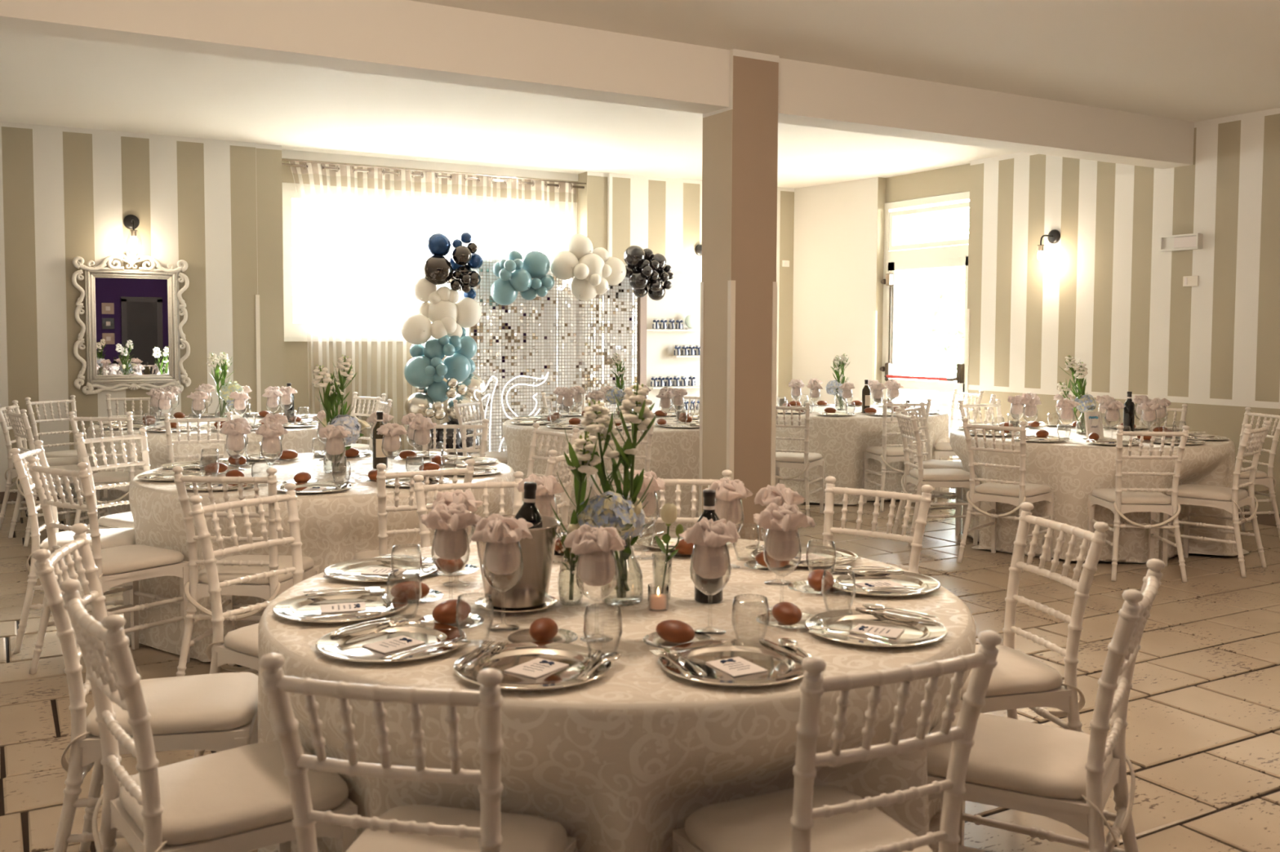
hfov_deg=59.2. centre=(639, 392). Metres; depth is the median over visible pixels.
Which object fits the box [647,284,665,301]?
balloon
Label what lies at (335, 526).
tablecloth
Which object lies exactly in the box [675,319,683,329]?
bag
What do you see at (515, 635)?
bread plate
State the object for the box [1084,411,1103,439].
frame
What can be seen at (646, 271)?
balloon
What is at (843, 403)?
charger plate
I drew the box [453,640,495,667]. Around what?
fork
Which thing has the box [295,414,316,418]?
charger plate
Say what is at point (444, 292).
balloon
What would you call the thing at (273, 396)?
napkin
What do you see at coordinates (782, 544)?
napkin
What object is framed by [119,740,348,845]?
cushion
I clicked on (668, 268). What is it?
balloon
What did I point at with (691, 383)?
bag
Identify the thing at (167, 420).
dining chair
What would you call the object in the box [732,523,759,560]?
water glass
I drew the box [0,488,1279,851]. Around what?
floor
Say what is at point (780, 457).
cushion
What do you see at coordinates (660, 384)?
bag
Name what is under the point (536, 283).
balloon
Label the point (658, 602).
candle jar
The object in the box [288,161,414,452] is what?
curtain
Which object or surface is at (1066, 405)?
napkin
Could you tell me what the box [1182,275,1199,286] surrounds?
switch plate
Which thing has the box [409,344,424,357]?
balloon
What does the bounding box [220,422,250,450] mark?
napkin
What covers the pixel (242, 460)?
bread roll
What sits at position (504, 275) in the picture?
balloon
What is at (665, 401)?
napkin
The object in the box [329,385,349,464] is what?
stem
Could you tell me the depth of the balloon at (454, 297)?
10.32 m
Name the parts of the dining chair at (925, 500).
post, cross rail, rail, cross rail, post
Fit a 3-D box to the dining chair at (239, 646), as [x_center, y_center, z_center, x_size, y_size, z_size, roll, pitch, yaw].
[-1.132,0.793,3.671,0.503,0.925,0.436,2,4,33]
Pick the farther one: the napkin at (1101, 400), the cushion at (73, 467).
the napkin at (1101, 400)
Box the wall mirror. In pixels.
[71,249,191,395]
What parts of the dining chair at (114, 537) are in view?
post, rail, cross rail, cross rail, cross rail, post, leg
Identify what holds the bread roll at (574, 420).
on the bread plate
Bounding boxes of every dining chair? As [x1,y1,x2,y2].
[0,400,84,531]
[5,406,100,546]
[9,440,135,653]
[25,395,77,519]
[26,456,190,690]
[31,523,257,851]
[59,578,357,851]
[68,411,143,524]
[75,426,150,595]
[105,393,159,417]
[163,411,232,462]
[172,466,319,676]
[189,482,303,758]
[258,653,577,851]
[345,391,386,449]
[353,458,475,559]
[368,396,392,451]
[413,471,524,547]
[422,418,488,457]
[453,396,507,465]
[466,444,582,542]
[522,423,579,532]
[541,392,585,413]
[588,413,654,533]
[627,469,732,523]
[662,395,699,415]
[671,631,1001,851]
[775,402,824,516]
[822,475,933,573]
[862,398,932,511]
[892,408,980,546]
[897,402,963,533]
[927,558,1164,851]
[933,394,995,502]
[948,388,983,461]
[954,399,1001,514]
[957,417,1053,572]
[960,502,1109,732]
[1087,425,1189,582]
[1133,402,1187,429]
[1162,420,1271,577]
[1238,407,1279,538]
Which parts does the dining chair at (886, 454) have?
leg, post, seat frame, cross rail, cross rail, cross rail, rail, post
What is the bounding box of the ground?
[908,395,962,428]
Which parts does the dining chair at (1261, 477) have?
post, seat frame, cross rail, cross rail, rail, cross rail, post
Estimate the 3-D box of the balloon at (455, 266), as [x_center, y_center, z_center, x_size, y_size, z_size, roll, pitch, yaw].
[-1.720,-1.205,10.584,0.164,0.166,0.166,1,3,7]
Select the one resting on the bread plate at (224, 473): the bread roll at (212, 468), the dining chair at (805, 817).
the bread roll at (212, 468)
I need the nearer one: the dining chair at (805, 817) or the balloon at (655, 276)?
the dining chair at (805, 817)
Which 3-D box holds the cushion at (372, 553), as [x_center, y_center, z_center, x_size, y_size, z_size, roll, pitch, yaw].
[-1.005,0.722,4.865,0.398,0.050,0.412,-1,3,-29]
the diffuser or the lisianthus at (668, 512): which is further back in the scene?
the diffuser
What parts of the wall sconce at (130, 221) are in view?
arm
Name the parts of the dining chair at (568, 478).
post, cross rail, rail, cross rail, post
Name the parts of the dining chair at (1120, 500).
leg, post, seat frame, cross rail, cross rail, cross rail, leg, rail, post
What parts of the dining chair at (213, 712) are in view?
post, rail, cross rail, cross rail, cross rail, post, seat frame, leg, leg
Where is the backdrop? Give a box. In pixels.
[468,258,646,455]
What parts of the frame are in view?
easel leg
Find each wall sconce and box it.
[123,214,143,246]
[694,244,702,256]
[1031,229,1060,259]
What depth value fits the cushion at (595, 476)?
7.44 m
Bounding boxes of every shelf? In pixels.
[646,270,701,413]
[646,329,700,331]
[648,386,699,389]
[669,355,700,357]
[670,409,698,413]
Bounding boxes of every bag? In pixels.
[650,376,657,386]
[652,319,659,329]
[657,376,665,386]
[659,319,666,329]
[665,376,672,386]
[667,319,675,329]
[672,376,679,386]
[673,345,680,355]
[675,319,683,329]
[675,405,681,410]
[680,375,686,386]
[681,345,688,355]
[683,400,688,410]
[688,345,695,355]
[688,375,695,386]
[689,400,694,410]
[694,345,700,355]
[696,399,699,409]
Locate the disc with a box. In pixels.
[684,315,696,329]
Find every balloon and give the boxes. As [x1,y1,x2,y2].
[400,313,431,344]
[404,355,434,388]
[404,392,433,417]
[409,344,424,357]
[413,277,437,302]
[415,386,426,394]
[417,302,430,318]
[418,428,438,448]
[422,254,453,285]
[422,337,445,359]
[424,407,435,417]
[425,365,435,376]
[426,233,451,256]
[426,380,448,401]
[427,300,458,323]
[428,291,440,304]
[430,356,442,368]
[430,442,448,453]
[431,320,447,339]
[432,400,444,410]
[433,372,444,382]
[434,408,445,420]
[435,364,447,376]
[436,286,450,301]
[437,422,462,448]
[438,334,449,345]
[440,316,457,334]
[442,343,455,356]
[442,353,471,382]
[444,394,475,424]
[445,387,457,398]
[446,377,458,388]
[447,323,462,337]
[448,256,461,269]
[448,269,456,284]
[448,288,459,303]
[448,335,460,346]
[448,445,468,456]
[449,280,461,291]
[451,245,471,265]
[452,239,462,248]
[453,270,462,279]
[454,264,471,274]
[454,335,477,359]
[454,342,461,351]
[455,297,481,328]
[455,383,466,395]
[457,373,485,402]
[460,232,471,244]
[460,273,471,284]
[461,284,471,293]
[461,327,466,336]
[461,428,479,454]
[462,287,475,299]
[466,242,477,253]
[466,253,483,269]
[466,271,480,287]
[468,359,475,374]
[490,278,518,305]
[492,262,502,277]
[498,268,511,280]
[499,258,506,269]
[503,259,515,271]
[507,250,522,261]
[509,269,532,292]
[513,258,523,270]
[520,285,537,300]
[522,250,550,279]
[531,278,542,288]
[536,285,547,297]
[539,274,554,290]
[541,276,553,288]
[550,250,578,279]
[564,234,593,260]
[570,277,597,301]
[573,263,589,279]
[577,253,604,280]
[589,274,601,285]
[592,247,608,262]
[595,277,608,294]
[602,264,611,277]
[604,257,626,285]
[623,245,645,267]
[625,265,635,278]
[628,270,648,290]
[632,287,648,297]
[635,266,642,270]
[640,259,650,267]
[641,265,653,276]
[643,248,653,260]
[647,275,662,288]
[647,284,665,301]
[648,270,657,283]
[648,280,662,292]
[649,253,666,271]
[649,260,659,270]
[650,271,658,280]
[657,269,667,282]
[660,272,669,281]
[663,280,671,289]
[664,264,671,272]
[667,272,673,279]
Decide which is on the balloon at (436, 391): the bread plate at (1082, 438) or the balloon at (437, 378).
the balloon at (437, 378)
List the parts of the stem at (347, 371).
stem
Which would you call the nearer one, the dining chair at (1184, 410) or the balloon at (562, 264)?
the dining chair at (1184, 410)
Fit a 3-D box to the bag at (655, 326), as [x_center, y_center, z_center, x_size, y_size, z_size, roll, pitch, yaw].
[0.171,-0.732,12.102,0.068,0.113,0.074,2,3,30]
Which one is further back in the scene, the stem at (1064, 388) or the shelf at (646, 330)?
the shelf at (646, 330)
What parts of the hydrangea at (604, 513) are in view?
stem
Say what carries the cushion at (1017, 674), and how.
on the dining chair at (1019, 680)
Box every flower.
[321,417,331,426]
[351,415,369,430]
[567,523,580,534]
[626,497,642,515]
[660,502,677,524]
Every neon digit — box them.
[474,376,497,451]
[498,372,548,452]
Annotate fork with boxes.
[153,470,196,473]
[192,460,227,462]
[198,459,228,461]
[302,586,380,593]
[307,589,385,596]
[329,615,404,633]
[330,617,408,635]
[376,556,435,563]
[380,554,436,560]
[453,460,489,462]
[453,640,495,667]
[464,641,508,669]
[648,649,693,677]
[663,648,706,675]
[800,555,848,564]
[807,624,888,640]
[808,556,860,565]
[808,629,891,646]
[848,586,919,591]
[850,589,925,593]
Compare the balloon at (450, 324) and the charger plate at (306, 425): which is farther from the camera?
the balloon at (450, 324)
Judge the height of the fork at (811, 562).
0.008 m
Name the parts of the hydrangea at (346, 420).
stem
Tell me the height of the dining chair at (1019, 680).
0.925 m
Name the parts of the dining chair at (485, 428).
post, cross rail, rail, post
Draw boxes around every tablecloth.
[84,414,326,528]
[128,453,515,662]
[257,533,975,851]
[502,413,699,533]
[775,404,955,504]
[949,424,1248,564]
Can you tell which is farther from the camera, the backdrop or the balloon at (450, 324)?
the backdrop
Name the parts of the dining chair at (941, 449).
leg, seat frame, post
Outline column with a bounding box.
[698,48,778,541]
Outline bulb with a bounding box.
[129,230,137,244]
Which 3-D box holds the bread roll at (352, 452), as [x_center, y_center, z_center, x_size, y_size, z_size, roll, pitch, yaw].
[-1.613,0.334,6.251,0.111,0.049,0.070,-1,3,-22]
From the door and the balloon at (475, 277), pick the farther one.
the door
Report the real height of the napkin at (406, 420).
0.145 m
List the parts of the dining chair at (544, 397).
post, rail, post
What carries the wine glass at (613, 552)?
on the tablecloth at (621, 758)
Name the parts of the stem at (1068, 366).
stem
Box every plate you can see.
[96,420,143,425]
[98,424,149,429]
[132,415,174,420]
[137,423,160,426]
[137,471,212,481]
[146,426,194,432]
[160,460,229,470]
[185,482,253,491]
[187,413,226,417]
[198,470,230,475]
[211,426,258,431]
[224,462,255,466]
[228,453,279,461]
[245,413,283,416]
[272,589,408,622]
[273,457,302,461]
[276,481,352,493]
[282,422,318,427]
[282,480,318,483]
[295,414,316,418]
[299,418,318,422]
[312,448,372,457]
[315,620,466,662]
[324,556,438,582]
[342,454,365,458]
[359,477,394,482]
[376,476,449,487]
[382,589,444,604]
[389,450,448,458]
[393,456,421,461]
[417,613,484,629]
[422,462,452,466]
[422,564,478,576]
[440,466,502,475]
[443,457,498,465]
[453,641,613,690]
[475,595,557,612]
[507,628,577,643]
[511,416,547,420]
[511,420,554,425]
[543,413,582,417]
[546,423,586,429]
[554,551,571,556]
[606,425,639,430]
[608,411,617,415]
[635,531,732,550]
[642,631,713,648]
[653,412,679,416]
[657,639,806,686]
[661,547,693,558]
[662,423,699,428]
[689,415,699,419]
[743,560,797,571]
[751,544,857,567]
[755,612,822,629]
[777,409,805,413]
[782,260,789,266]
[787,580,847,594]
[800,402,817,405]
[804,608,947,647]
[816,412,855,416]
[829,568,940,596]
[837,402,853,405]
[868,412,895,416]
[909,407,941,410]
[910,410,940,414]
[956,426,991,430]
[969,431,1011,436]
[986,422,1029,426]
[1013,436,1065,442]
[1026,425,1045,428]
[1041,422,1084,426]
[1082,438,1107,440]
[1084,440,1139,445]
[1104,424,1151,429]
[1149,439,1204,445]
[1155,435,1181,439]
[1169,429,1206,434]
[1175,435,1229,440]
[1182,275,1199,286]
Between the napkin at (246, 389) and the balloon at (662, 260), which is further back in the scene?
the balloon at (662, 260)
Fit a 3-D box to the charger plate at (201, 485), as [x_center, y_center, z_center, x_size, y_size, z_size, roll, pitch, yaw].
[-1.893,0.421,5.058,0.330,0.016,0.330,-1,3,-16]
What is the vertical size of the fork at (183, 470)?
0.008 m
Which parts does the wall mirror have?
moulding, moulding, glass, moulding, moulding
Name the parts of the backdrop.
panel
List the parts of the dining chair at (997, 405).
post, rail, cross rail, post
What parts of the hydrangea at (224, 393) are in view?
stem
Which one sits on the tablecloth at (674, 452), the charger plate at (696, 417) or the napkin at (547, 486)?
the charger plate at (696, 417)
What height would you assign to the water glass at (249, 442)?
0.106 m
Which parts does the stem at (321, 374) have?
stem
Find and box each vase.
[214,398,228,422]
[323,451,346,473]
[557,533,584,605]
[600,536,643,605]
[652,551,671,599]
[835,394,847,410]
[1075,412,1086,434]
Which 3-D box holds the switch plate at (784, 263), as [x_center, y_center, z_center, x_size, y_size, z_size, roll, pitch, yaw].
[1.723,-1.517,13.312,0.100,0.075,0.016,-1,3,-30]
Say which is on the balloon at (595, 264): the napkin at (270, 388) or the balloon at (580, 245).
the balloon at (580, 245)
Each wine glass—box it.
[225,433,246,476]
[230,434,248,470]
[260,436,282,481]
[266,434,283,464]
[316,422,331,460]
[324,438,346,482]
[381,435,401,459]
[406,425,421,464]
[413,429,431,470]
[431,528,470,599]
[443,511,474,586]
[482,541,524,631]
[552,493,557,563]
[575,550,617,641]
[631,491,658,559]
[689,542,731,635]
[715,497,744,568]
[760,527,791,585]
[763,528,801,612]
[1058,408,1074,439]
[1141,408,1156,426]
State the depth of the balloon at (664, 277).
11.44 m
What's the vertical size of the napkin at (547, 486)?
0.142 m
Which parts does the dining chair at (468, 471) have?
post, cross rail, cross rail, rail, post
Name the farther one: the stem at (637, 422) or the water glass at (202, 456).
the water glass at (202, 456)
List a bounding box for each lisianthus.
[321,417,333,468]
[333,415,369,464]
[560,523,580,576]
[618,497,642,595]
[655,502,683,594]
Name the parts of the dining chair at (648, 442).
leg, post, seat frame, rail, cross rail, cross rail, cross rail, post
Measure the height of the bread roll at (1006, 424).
0.051 m
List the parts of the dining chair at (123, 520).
post, seat frame, cross rail, rail, cross rail, cross rail, post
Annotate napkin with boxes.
[145,387,165,407]
[154,391,176,409]
[163,386,182,404]
[186,391,208,410]
[195,383,214,402]
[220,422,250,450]
[221,417,252,442]
[229,391,250,409]
[241,385,252,401]
[253,422,288,453]
[258,413,288,437]
[262,389,283,408]
[264,386,279,402]
[279,386,297,404]
[311,410,332,433]
[318,424,351,455]
[365,411,393,433]
[376,422,407,451]
[400,413,423,439]
[408,417,436,444]
[420,502,481,559]
[431,489,483,537]
[470,513,533,574]
[516,474,564,517]
[552,386,568,404]
[557,387,577,406]
[563,524,626,586]
[568,386,586,402]
[585,391,604,407]
[598,385,613,402]
[620,469,666,516]
[633,384,651,399]
[656,390,675,408]
[659,386,674,400]
[671,388,687,405]
[678,516,740,578]
[702,478,753,524]
[753,502,815,560]
[754,483,804,531]
[788,379,802,389]
[788,381,804,396]
[805,382,822,398]
[808,378,822,384]
[839,382,855,398]
[867,379,879,394]
[869,382,886,398]
[884,380,898,395]
[886,382,903,397]
[1007,395,1023,414]
[1019,395,1041,417]
[1021,392,1039,408]
[1053,393,1073,411]
[1056,398,1079,419]
[1095,395,1115,413]
[1100,400,1124,421]
[1131,395,1151,414]
[1137,400,1163,421]
[1149,397,1171,417]
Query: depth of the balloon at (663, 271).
11.56 m
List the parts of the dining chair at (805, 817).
leg, seat frame, post, cross rail, cross rail, cross rail, rail, post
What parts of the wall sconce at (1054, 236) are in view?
arm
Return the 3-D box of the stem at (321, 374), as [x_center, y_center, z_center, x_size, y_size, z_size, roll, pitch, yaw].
[-1.560,0.128,5.586,0.126,0.530,0.145,-1,3,-19]
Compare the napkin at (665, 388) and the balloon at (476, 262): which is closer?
the napkin at (665, 388)
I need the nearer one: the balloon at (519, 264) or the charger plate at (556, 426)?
the charger plate at (556, 426)
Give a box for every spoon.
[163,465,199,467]
[227,483,262,488]
[299,610,381,621]
[324,574,385,581]
[344,481,355,488]
[391,639,469,660]
[442,455,466,457]
[456,464,493,466]
[579,652,621,680]
[636,531,646,541]
[745,544,765,549]
[777,637,811,657]
[831,565,894,569]
[862,603,937,617]
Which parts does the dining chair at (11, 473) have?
post, rail, seat frame, cross rail, post, leg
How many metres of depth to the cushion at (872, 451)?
9.34 m
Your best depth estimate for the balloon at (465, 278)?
10.33 m
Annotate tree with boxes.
[396,209,554,319]
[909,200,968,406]
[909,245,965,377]
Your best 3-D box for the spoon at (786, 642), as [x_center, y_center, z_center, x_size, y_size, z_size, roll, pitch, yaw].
[0.344,0.556,2.431,0.040,0.011,0.192,-1,3,-15]
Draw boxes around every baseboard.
[0,487,75,504]
[1238,508,1279,526]
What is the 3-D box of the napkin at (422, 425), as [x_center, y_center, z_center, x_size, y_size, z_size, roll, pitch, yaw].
[-1.101,0.197,5.709,0.145,0.143,0.142,-1,3,-30]
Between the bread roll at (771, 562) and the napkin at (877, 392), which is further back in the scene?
the napkin at (877, 392)
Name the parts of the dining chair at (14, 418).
rail, post, cross rail, cross rail, post, seat frame, leg, leg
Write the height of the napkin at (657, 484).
0.144 m
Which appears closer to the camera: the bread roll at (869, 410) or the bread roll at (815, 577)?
the bread roll at (815, 577)
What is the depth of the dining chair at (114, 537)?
5.14 m
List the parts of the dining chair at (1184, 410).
rail, cross rail, post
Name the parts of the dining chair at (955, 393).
post, cross rail, cross rail, rail, post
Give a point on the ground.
(917, 399)
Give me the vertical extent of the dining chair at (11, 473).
0.925 m
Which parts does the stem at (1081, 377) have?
stem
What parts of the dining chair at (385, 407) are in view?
post, rail, post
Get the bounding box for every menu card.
[201,484,231,488]
[249,456,271,458]
[301,486,326,491]
[320,602,366,613]
[360,567,406,575]
[362,635,425,653]
[504,657,568,678]
[669,539,680,546]
[705,657,768,676]
[791,553,826,561]
[848,623,904,638]
[855,579,905,590]
[1029,439,1048,440]
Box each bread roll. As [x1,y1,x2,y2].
[142,415,155,421]
[143,417,155,425]
[170,422,177,426]
[173,412,185,418]
[204,462,227,473]
[213,421,226,427]
[225,469,244,476]
[227,454,246,465]
[258,410,270,417]
[277,449,297,459]
[288,416,301,422]
[293,471,311,483]
[339,448,359,457]
[368,470,377,480]
[390,581,430,599]
[399,450,417,458]
[418,462,439,471]
[431,454,444,464]
[431,599,471,624]
[435,557,463,572]
[528,617,558,641]
[546,414,556,421]
[552,412,561,418]
[555,536,570,552]
[568,417,581,424]
[654,410,666,416]
[656,619,694,643]
[657,418,666,424]
[675,538,693,554]
[679,413,689,417]
[679,415,692,422]
[755,551,790,567]
[772,601,802,625]
[782,403,791,406]
[789,400,800,406]
[807,568,834,591]
[817,400,826,405]
[824,407,835,412]
[851,400,862,405]
[863,407,876,413]
[999,422,1013,426]
[1027,421,1039,426]
[1035,430,1048,436]
[1072,421,1081,426]
[1088,432,1099,439]
[1137,435,1151,439]
[1152,426,1167,431]
[1164,429,1173,437]
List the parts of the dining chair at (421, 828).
post, rail, cross rail, cross rail, post, seat frame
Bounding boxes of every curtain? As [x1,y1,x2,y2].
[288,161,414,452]
[409,170,576,450]
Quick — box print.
[1088,415,1100,435]
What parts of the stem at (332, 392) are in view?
stem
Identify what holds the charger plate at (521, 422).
on the tablecloth at (674, 452)
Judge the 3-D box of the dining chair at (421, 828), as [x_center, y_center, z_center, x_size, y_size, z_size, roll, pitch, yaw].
[-0.374,0.881,2.055,0.436,0.925,0.503,1,3,12]
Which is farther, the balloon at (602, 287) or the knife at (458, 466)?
the balloon at (602, 287)
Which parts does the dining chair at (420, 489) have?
post, rail, post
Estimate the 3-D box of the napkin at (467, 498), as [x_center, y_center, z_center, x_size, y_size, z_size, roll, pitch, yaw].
[-0.509,0.340,3.135,0.145,0.136,0.142,-1,3,-25]
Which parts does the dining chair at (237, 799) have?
rail, post, cross rail, cross rail, cross rail, post, seat frame, leg, leg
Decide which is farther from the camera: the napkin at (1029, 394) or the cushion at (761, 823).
the napkin at (1029, 394)
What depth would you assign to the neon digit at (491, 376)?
10.33 m
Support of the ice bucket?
on the plate at (481, 602)
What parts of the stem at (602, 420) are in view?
stem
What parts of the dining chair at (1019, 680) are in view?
seat frame, post, cross rail, cross rail, cross rail, rail, post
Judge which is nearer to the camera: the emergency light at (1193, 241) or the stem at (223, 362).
the stem at (223, 362)
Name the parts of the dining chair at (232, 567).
post, rail, cross rail, leg, cross rail, cross rail, seat frame, post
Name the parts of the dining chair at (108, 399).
post, rail, cross rail, post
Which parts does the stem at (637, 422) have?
stem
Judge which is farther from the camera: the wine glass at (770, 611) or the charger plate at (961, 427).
the charger plate at (961, 427)
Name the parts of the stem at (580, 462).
stem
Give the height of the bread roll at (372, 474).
0.047 m
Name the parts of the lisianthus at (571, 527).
stem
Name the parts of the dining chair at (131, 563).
post, rail, cross rail, cross rail, cross rail, post, seat frame, leg, leg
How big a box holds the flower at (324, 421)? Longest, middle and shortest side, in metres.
0.058 x 0.046 x 0.045 m
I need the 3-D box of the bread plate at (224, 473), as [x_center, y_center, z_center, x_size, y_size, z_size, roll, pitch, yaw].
[-2.079,0.396,5.519,0.160,0.012,0.160,-1,3,-30]
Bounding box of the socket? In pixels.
[1037,244,1044,258]
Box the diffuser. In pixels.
[1173,235,1195,248]
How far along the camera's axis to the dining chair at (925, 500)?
4.03 m
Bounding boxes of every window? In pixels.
[282,182,577,342]
[905,200,968,246]
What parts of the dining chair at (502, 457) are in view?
post, rail, cross rail, cross rail, cross rail, post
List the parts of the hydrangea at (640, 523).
stem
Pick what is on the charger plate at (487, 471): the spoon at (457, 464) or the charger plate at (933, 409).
the spoon at (457, 464)
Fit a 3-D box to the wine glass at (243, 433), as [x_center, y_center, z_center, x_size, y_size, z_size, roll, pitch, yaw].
[-1.948,0.303,5.434,0.097,0.210,0.097,-1,3,-30]
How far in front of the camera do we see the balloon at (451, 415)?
10.41 m
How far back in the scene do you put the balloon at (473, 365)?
10.61 m
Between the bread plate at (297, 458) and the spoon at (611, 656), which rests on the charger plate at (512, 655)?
the spoon at (611, 656)
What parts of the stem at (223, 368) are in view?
stem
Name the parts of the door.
latch rod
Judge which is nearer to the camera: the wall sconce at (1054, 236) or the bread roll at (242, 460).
the bread roll at (242, 460)
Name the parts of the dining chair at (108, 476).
post, rail, cross rail, leg, cross rail, seat frame, cross rail, post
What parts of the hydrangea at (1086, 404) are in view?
stem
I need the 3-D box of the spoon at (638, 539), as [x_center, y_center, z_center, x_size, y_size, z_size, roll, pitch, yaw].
[-0.003,0.483,3.789,0.040,0.011,0.192,1,3,11]
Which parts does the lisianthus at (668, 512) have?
stem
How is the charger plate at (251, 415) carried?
on the tablecloth at (299, 440)
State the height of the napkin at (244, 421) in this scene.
0.138 m
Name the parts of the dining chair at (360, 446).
post, cross rail, cross rail, rail, post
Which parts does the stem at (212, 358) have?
stem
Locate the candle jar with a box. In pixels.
[648,582,668,610]
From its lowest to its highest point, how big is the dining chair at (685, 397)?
0.925 m
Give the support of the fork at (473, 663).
on the charger plate at (512, 655)
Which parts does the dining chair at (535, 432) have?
post, cross rail, cross rail, rail, post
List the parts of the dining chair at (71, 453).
post, rail, cross rail, cross rail, cross rail, leg, post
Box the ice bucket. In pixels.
[471,515,560,608]
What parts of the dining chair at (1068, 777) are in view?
leg, seat frame, post, cross rail, cross rail, cross rail, post, rail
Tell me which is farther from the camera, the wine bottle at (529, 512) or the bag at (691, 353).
the bag at (691, 353)
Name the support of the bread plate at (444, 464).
on the tablecloth at (335, 526)
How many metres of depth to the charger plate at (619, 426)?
8.31 m
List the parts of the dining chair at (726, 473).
cross rail, rail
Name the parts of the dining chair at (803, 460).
leg, cross rail, cross rail, cross rail, rail, seat frame, post, leg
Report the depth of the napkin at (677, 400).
8.88 m
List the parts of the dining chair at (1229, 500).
leg, leg, seat frame, post, cross rail, cross rail, cross rail, post, rail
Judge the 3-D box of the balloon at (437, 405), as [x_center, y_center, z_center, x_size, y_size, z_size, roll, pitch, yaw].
[-1.832,0.122,10.224,0.100,0.098,0.098,0,3,-9]
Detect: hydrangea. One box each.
[219,381,243,417]
[224,399,236,417]
[327,414,364,466]
[577,490,637,591]
[605,386,623,413]
[614,495,647,590]
[618,390,626,417]
[825,380,843,407]
[835,384,842,407]
[1074,393,1096,429]
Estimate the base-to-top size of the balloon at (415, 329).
0.283 m
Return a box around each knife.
[305,610,395,617]
[328,572,395,579]
[337,482,346,489]
[383,636,462,658]
[423,476,449,479]
[444,456,477,458]
[457,466,497,468]
[575,649,602,680]
[638,531,663,542]
[759,638,804,661]
[831,569,904,572]
[855,607,935,622]
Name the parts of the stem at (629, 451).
stem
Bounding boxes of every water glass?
[200,448,218,471]
[200,456,218,476]
[244,441,262,462]
[251,461,271,485]
[331,461,351,482]
[386,570,422,619]
[391,543,422,584]
[405,456,423,471]
[440,448,457,467]
[455,592,493,645]
[582,603,622,653]
[631,515,654,551]
[731,594,769,639]
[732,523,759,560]
[805,539,835,573]
[821,568,855,611]
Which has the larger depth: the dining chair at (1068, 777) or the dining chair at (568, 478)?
the dining chair at (568, 478)
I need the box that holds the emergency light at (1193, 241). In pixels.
[1159,233,1203,251]
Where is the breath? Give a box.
[556,514,582,573]
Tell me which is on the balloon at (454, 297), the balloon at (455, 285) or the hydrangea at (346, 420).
the balloon at (455, 285)
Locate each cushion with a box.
[13,457,78,468]
[40,528,135,551]
[44,449,77,457]
[48,464,97,478]
[62,544,184,574]
[86,672,257,736]
[92,469,143,483]
[97,511,134,528]
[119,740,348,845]
[198,555,314,584]
[223,622,258,657]
[345,443,369,449]
[345,804,567,851]
[353,546,431,559]
[468,451,507,462]
[589,473,623,484]
[684,784,933,851]
[775,452,822,462]
[866,446,916,456]
[909,468,977,481]
[915,459,963,470]
[927,711,1112,799]
[933,442,953,451]
[960,644,1062,698]
[974,482,1050,497]
[1092,488,1171,504]
[1165,484,1248,501]
[1239,467,1266,479]
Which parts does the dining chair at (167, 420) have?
post, rail, cross rail, cross rail, post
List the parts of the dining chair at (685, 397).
cross rail, rail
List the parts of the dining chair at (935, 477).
post, rail, cross rail, cross rail, cross rail, post, seat frame, leg, leg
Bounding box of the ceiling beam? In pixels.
[0,0,1194,168]
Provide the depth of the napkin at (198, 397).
8.12 m
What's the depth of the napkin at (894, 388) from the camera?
10.15 m
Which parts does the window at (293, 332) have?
sash, sill, sash, sash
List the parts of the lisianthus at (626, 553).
stem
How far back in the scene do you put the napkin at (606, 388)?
9.37 m
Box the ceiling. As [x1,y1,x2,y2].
[0,0,1279,188]
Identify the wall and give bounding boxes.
[0,121,794,492]
[791,177,911,404]
[885,107,1279,513]
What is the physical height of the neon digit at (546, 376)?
1.077 m
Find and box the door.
[880,191,969,426]
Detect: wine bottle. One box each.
[284,382,293,420]
[372,411,387,469]
[514,481,542,528]
[694,489,723,604]
[862,379,870,412]
[1123,391,1134,431]
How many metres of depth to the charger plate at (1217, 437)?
7.64 m
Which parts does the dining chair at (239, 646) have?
post, seat frame, rail, cross rail, cross rail, cross rail, post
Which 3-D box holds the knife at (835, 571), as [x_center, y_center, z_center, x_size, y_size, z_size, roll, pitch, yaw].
[0.659,0.517,3.262,0.212,0.003,0.021,0,3,-1]
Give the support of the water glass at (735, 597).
on the tablecloth at (621, 758)
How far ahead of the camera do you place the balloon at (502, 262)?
10.61 m
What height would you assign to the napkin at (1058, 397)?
0.140 m
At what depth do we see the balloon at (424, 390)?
10.36 m
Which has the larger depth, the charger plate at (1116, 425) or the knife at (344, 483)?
the charger plate at (1116, 425)
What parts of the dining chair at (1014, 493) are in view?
post, rail, leg, cross rail, cross rail, cross rail, seat frame, post, leg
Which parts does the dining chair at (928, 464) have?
post, rail, cross rail, cross rail, cross rail, post, leg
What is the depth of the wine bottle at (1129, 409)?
8.16 m
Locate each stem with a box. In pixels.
[206,352,224,415]
[216,364,233,417]
[217,351,232,417]
[311,364,339,470]
[316,371,346,470]
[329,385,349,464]
[331,355,356,470]
[550,426,601,599]
[580,399,624,598]
[600,431,648,598]
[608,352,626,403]
[609,381,657,598]
[610,364,626,419]
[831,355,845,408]
[831,361,843,408]
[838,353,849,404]
[1057,379,1083,432]
[1060,355,1084,431]
[1070,361,1088,431]
[1070,368,1086,432]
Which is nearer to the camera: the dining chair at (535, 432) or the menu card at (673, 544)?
the menu card at (673, 544)
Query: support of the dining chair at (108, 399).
on the floor
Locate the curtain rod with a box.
[281,159,586,188]

